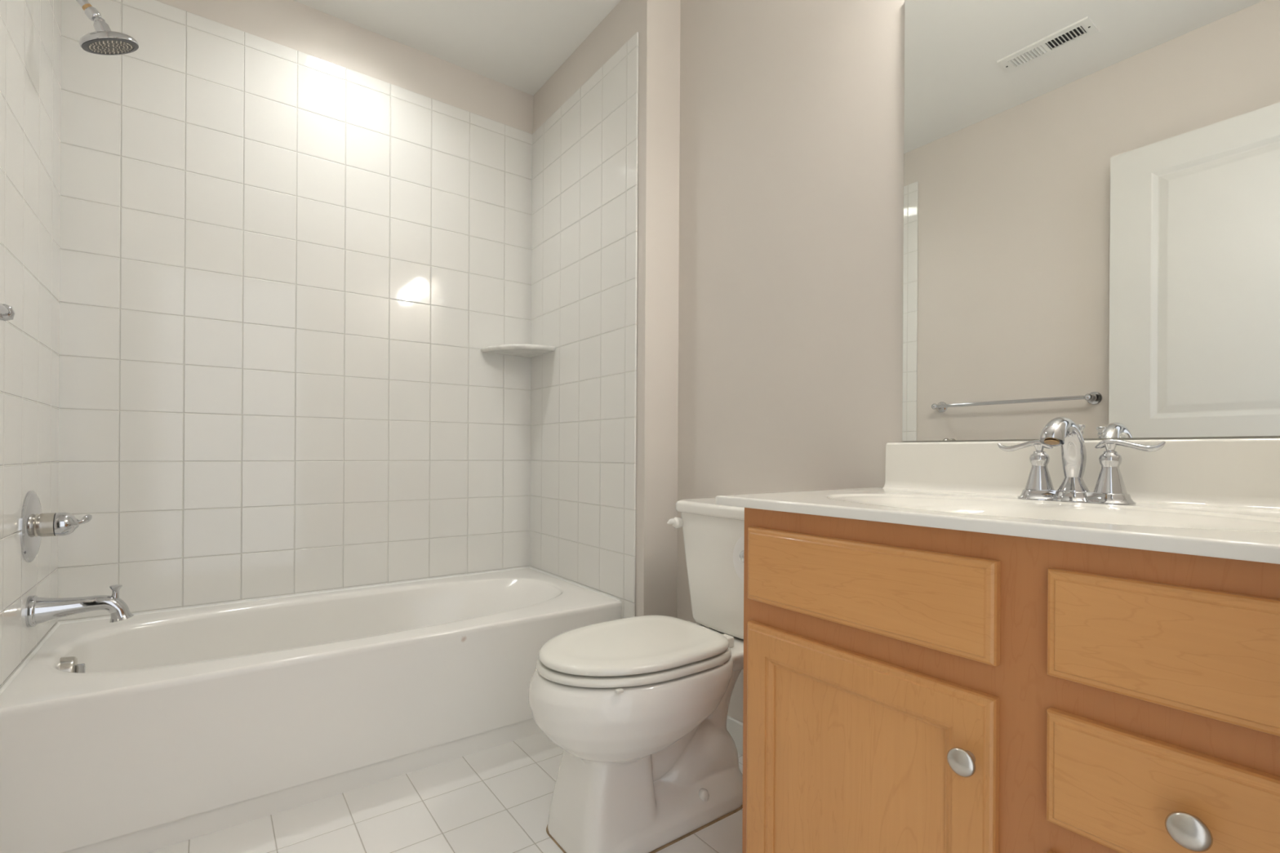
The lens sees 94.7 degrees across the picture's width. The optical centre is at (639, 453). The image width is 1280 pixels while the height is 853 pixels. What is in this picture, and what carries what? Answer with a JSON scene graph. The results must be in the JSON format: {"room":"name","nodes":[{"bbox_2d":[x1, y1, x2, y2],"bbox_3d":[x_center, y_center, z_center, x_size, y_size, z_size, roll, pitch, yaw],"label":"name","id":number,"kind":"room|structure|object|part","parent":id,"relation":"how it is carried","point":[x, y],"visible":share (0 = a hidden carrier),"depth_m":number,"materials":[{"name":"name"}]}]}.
{"room":"bathroom","nodes":[
{"label":"bathroom","id":0,"kind":"room"},
{"bbox_2d":[0,0,61,688],"bbox_3d":[-0.963,-0.341,0.643,0.108,2.440,2.528,0,0,-36],"label":"wall","id":1,"kind":"structure","parent":0,"point":[30,30],"depth_m":1.39,"materials":[{"name":"tile"}]},
{"bbox_2d":[0,302,14,320],"bbox_3d":[-0.925,-0.239,0.740,0.084,0.052,0.667,0,0,-36],"label":"towel bar","id":2,"kind":"object","parent":1,"relation":"attached to","point":[6,312],"visible":1,"depth_m":1.00,"materials":[{"name":"silver metal"}]},
{"bbox_2d":[20,490,92,562],"bbox_3d":[-1.421,0.176,1.445,0.108,0.172,0.172,0,0,-36],"label":"shower valve","id":3,"kind":"object","parent":1,"relation":"attached to","point":[35,525],"visible":1,"depth_m":1.41,"materials":[{"name":"silver metal"}]},
{"bbox_3d":[-1.393,0.168,1.478,0.019,0.027,0.047,0,0,9],"label":"lever","id":4,"kind":"part","parent":3,"relation":"part of","materials":[{"name":"silver metal"}]},
{"bbox_2d":[25,584,133,627],"bbox_3d":[-1.388,0.383,1.470,0.192,0.092,0.074,0,0,-36],"label":"tub spout","id":5,"kind":"object","parent":1,"relation":"attached to","point":[38,610],"visible":1,"depth_m":1.45,"materials":[{"name":"silver metal"}]},
{"bbox_3d":[-1.383,0.388,1.474,0.178,0.080,0.064,0,0,-36],"label":"spout","id":6,"kind":"part","parent":5,"relation":"part of","materials":[{"name":"silver metal"}]},
{"bbox_3d":[-1.339,0.353,1.506,0.025,0.032,0.025,0,0,-36],"label":"diverter knob","id":7,"kind":"part","parent":5,"relation":"part of","materials":[{"name":"silver metal"}]},
{"bbox_2d":[75,0,138,55],"bbox_3d":[-1.379,-1.109,1.472,0.196,0.201,0.120,0,0,-36],"label":"shower fixture","id":8,"kind":"object","parent":1,"relation":"attached to","point":[104,41],"visible":1,"depth_m":1.47,"materials":[{"name":"silver metal"}]},
{"bbox_3d":[-1.413,-1.146,1.445,0.109,0.087,0.021,0,0,-36],"label":"arm","id":9,"kind":"part","parent":8,"relation":"part of","materials":[{"name":"silver metal"}]},
{"bbox_2d":[57,0,533,622],"bbox_3d":[-1.041,-0.342,2.205,1.829,2.440,0.100,0,0,-36],"label":"wall","id":10,"kind":"structure","parent":0,"point":[294,237],"depth_m":2.01,"materials":[{"name":"tile"}]},
{"bbox_2d":[480,343,555,357],"bbox_3d":[-0.498,-0.425,2.401,0.225,0.020,0.225,0,0,-36],"label":"corner shelf","id":11,"kind":"object","parent":10,"relation":"attached to","point":[525,350],"visible":1,"depth_m":2.38,"materials":[{"name":"ceramic"}]},
{"bbox_2d":[146,732,742,852],"bbox_3d":[-0.304,0.907,1.189,1.829,0.050,2.620,0,0,-36],"label":"floor","id":12,"kind":"structure","parent":0,"point":[497,799],"depth_m":1.42,"materials":[{"name":"tile"}]},
{"bbox_2d":[0,566,622,852],"bbox_3d":[-0.865,0.684,1.837,1.472,0.391,0.709,0,0,-36],"label":"bathtub","id":13,"kind":"object","parent":12,"relation":"on","point":[144,732],"visible":0.98,"depth_m":1.48,"materials":[{"name":"ceramic"}]},
{"bbox_3d":[-1.413,0.538,1.452,0.035,0.073,0.072,0,0,-36],"label":"overflow plate","id":14,"kind":"part","parent":13,"relation":"part of","materials":[{"name":"silver metal"}]},
{"bbox_3d":[-1.393,0.541,1.467,0.017,0.033,0.012,0,0,-36],"label":"trip lever","id":15,"kind":"part","parent":13,"relation":"part of","materials":[{"name":"silver metal"}]},
{"bbox_2d":[528,497,744,852],"bbox_3d":[0.057,0.511,1.474,0.702,0.748,0.386,0,0,-36],"label":"toilet","id":16,"kind":"object","parent":12,"relation":"on","point":[636,708],"visible":0.97,"depth_m":1.32,"materials":[{"name":"ceramic"}]},
{"bbox_3d":[-0.025,0.479,1.413,0.461,0.018,0.352,0,0,-36],"label":"seat","id":17,"kind":"part","parent":16,"relation":"part of","materials":[{"name":"plastic"}]},
{"bbox_3d":[-0.025,0.456,1.413,0.452,0.022,0.342,0,0,-36],"label":"lid","id":18,"kind":"part","parent":16,"relation":"part of","materials":[{"name":"plastic"}]},
{"bbox_3d":[0.047,0.686,1.467,0.681,0.398,0.378,0,0,-36],"label":"bowl","id":19,"kind":"part","parent":16,"relation":"part of","materials":[{"name":"ceramic"}]},
{"bbox_3d":[0.103,0.202,1.710,0.040,0.033,0.035,0,0,-36],"label":"flush lever","id":20,"kind":"part","parent":16,"relation":"part of","materials":[{"name":"ceramic"}]},
{"bbox_3d":[0.270,0.155,1.629,0.178,0.034,0.386,0,0,-36],"label":"tank lid","id":21,"kind":"part","parent":16,"relation":"part of","materials":[{"name":"ceramic"}]},
{"bbox_3d":[0.271,0.329,1.630,0.161,0.322,0.368,0,0,-36],"label":"tank","id":22,"kind":"part","parent":16,"relation":"part of","materials":[{"name":"ceramic"}]},
{"bbox_2d":[742,507,1279,852],"bbox_3d":[0.602,0.493,0.870,0.548,0.790,0.790,0,0,-36],"label":"vanity cabinet","id":23,"kind":"object","parent":12,"relation":"on","point":[908,688],"visible":0.97,"depth_m":0.71,"materials":[{"name":"brown wood"}]},
{"bbox_2d":[739,550,744,562],"bbox_3d":[0.278,0.203,1.172,0.168,0.036,0.082,0,0,-36],"label":"toilet paper holder","id":24,"kind":"object","parent":23,"relation":"attached to","point":[742,553],"visible":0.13,"depth_m":1.15,"materials":[{"name":"silver metal"}]},
{"bbox_2d":[733,535,744,582],"bbox_3d":[0.261,0.213,1.195,0.101,0.104,0.104,0,0,-36],"label":"toilet paper roll","id":25,"kind":"object","parent":24,"relation":"on","point":[740,545],"visible":0.11,"depth_m":1.19,"materials":[{"name":"white paper"}]},
{"bbox_3d":[0.310,0.529,0.872,0.005,0.356,0.288,0,0,-36],"label":"door panel","id":26,"kind":"part","parent":23,"relation":"part of","materials":[{"name":"brown wood"}]},
{"bbox_3d":[0.307,0.529,0.869,0.019,0.470,0.402,0,0,-36],"label":"cabinet door","id":27,"kind":"part","parent":23,"relation":"part of","materials":[{"name":"brown wood"}]},
{"bbox_3d":[0.309,0.192,0.869,0.019,0.126,0.402,0,0,-36],"label":"false drawer","id":28,"kind":"part","parent":23,"relation":"part of","materials":[{"name":"brown wood"}]},
{"bbox_3d":[0.393,0.373,0.716,0.027,0.033,0.033,0,0,-36],"label":"knob","id":29,"kind":"part","parent":23,"relation":"part of","materials":[{"name":"silver metal"}]},
{"bbox_2d":[715,438,1279,564],"bbox_3d":[0.599,0.099,0.897,0.524,0.246,0.843,0,0,-36],"label":"vanity countertop","id":30,"kind":"structure","parent":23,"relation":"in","point":[1215,498],"depth_m":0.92,"materials":[{"name":"stone"}]},
{"bbox_2d":[997,416,1165,504],"bbox_3d":[0.738,0.010,1.004,0.174,0.141,0.167,0,0,10],"label":"sink faucet","id":31,"kind":"object","parent":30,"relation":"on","point":[1109,488],"visible":1,"depth_m":0.98,"materials":[{"name":"silver metal"}]},
{"bbox_3d":[0.694,-0.012,1.064,0.019,0.025,0.090,0,0,-36],"label":"lever","id":32,"kind":"part","parent":31,"relation":"part of","materials":[{"name":"silver metal"}]},
{"bbox_3d":[0.708,0.030,1.045,0.044,0.070,0.044,0,0,-36],"label":"handle","id":33,"kind":"part","parent":31,"relation":"part of","materials":[{"name":"silver metal"}]},
{"bbox_3d":[0.703,0.003,0.978,0.131,0.127,0.045,0,0,-36],"label":"spout","id":34,"kind":"part","parent":31,"relation":"part of","materials":[{"name":"silver metal"}]},
{"bbox_3d":[0.738,0.072,1.004,0.066,0.016,0.168,0,0,-36],"label":"plate","id":35,"kind":"part","parent":31,"relation":"part of","materials":[{"name":"silver metal"}]},
{"bbox_3d":[0.762,0.009,1.021,0.014,0.119,0.014,0,0,-36],"label":"lift rod","id":36,"kind":"part","parent":31,"relation":"part of","materials":[{"name":"silver metal"}]},
{"bbox_3d":[0.768,0.031,0.963,0.044,0.070,0.044,0,0,-36],"label":"handle","id":37,"kind":"part","parent":31,"relation":"part of","materials":[{"name":"silver metal"}]},
{"bbox_3d":[0.783,-0.011,0.943,0.019,0.025,0.090,0,0,-36],"label":"lever","id":38,"kind":"part","parent":31,"relation":"part of","materials":[{"name":"silver metal"}]},
{"bbox_3d":[0.532,0.351,0.564,0.019,0.124,0.249,0,0,-36],"label":"drawer","id":39,"kind":"part","parent":23,"relation":"part of","materials":[{"name":"brown wood"}]},
{"bbox_3d":[0.533,0.190,0.564,0.019,0.120,0.249,0,0,-36],"label":"drawer","id":40,"kind":"part","parent":23,"relation":"part of","materials":[{"name":"brown wood"}]},
{"bbox_3d":[0.514,0.351,0.551,0.027,0.033,0.033,0,0,-36],"label":"knob","id":41,"kind":"part","parent":23,"relation":"part of","materials":[{"name":"silver metal"}]},
{"bbox_2d":[293,0,620,95],"bbox_3d":[-0.289,-1.617,1.189,1.829,0.120,2.620,0,0,-36],"label":"ceiling","id":42,"kind":"structure","parent":0,"point":[519,45],"depth_m":2.16,"materials":[{"name":"paint"}]},
{"bbox_2d":[529,0,680,618],"bbox_3d":[-0.175,-0.337,2.275,0.148,2.440,0.827,0,0,-36],"label":"wall","id":43,"kind":"structure","parent":0,"point":[605,189],"depth_m":2.06,"materials":[{"name":"tile"}]},
{"bbox_3d":[-0.244,-0.251,2.251,0.008,2.269,0.783,0,0,-36],"label":"tile panel","id":44,"kind":"part","parent":43,"relation":"part of","materials":[{"name":"white tile"}]},
{"bbox_2d":[676,0,1279,723],"bbox_3d":[0.428,-0.333,1.663,0.100,2.440,2.528,0,0,-36],"label":"wall","id":45,"kind":"structure","parent":0,"point":[791,152],"depth_m":1.61,"materials":[{"name":"paint"}]},
{"bbox_2d":[726,715,742,755],"bbox_3d":[0.352,0.840,1.661,0.013,0.092,0.768,0,0,-36],"label":"baseboard","id":46,"kind":"structure","parent":45,"relation":"attached to","point":[734,726],"depth_m":1.74,"materials":[{"name":"white paint"}]},
{"bbox_2d":[883,438,1279,510],"bbox_3d":[0.806,0.030,1.030,0.034,0.106,0.814,0,0,-36],"label":"backsplash","id":47,"kind":"structure","parent":45,"relation":"attached to","point":[1225,473],"depth_m":0.98,"materials":[{"name":"stone"}]},
{"bbox_2d":[902,0,1279,440],"bbox_3d":[0.831,-0.527,1.025,0.006,1.002,0.780,0,0,-36],"label":"wall mirror","id":48,"kind":"object","parent":45,"relation":"attached to","point":[1091,188],"visible":1,"depth_m":1.05,"materials":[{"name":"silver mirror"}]}
]}

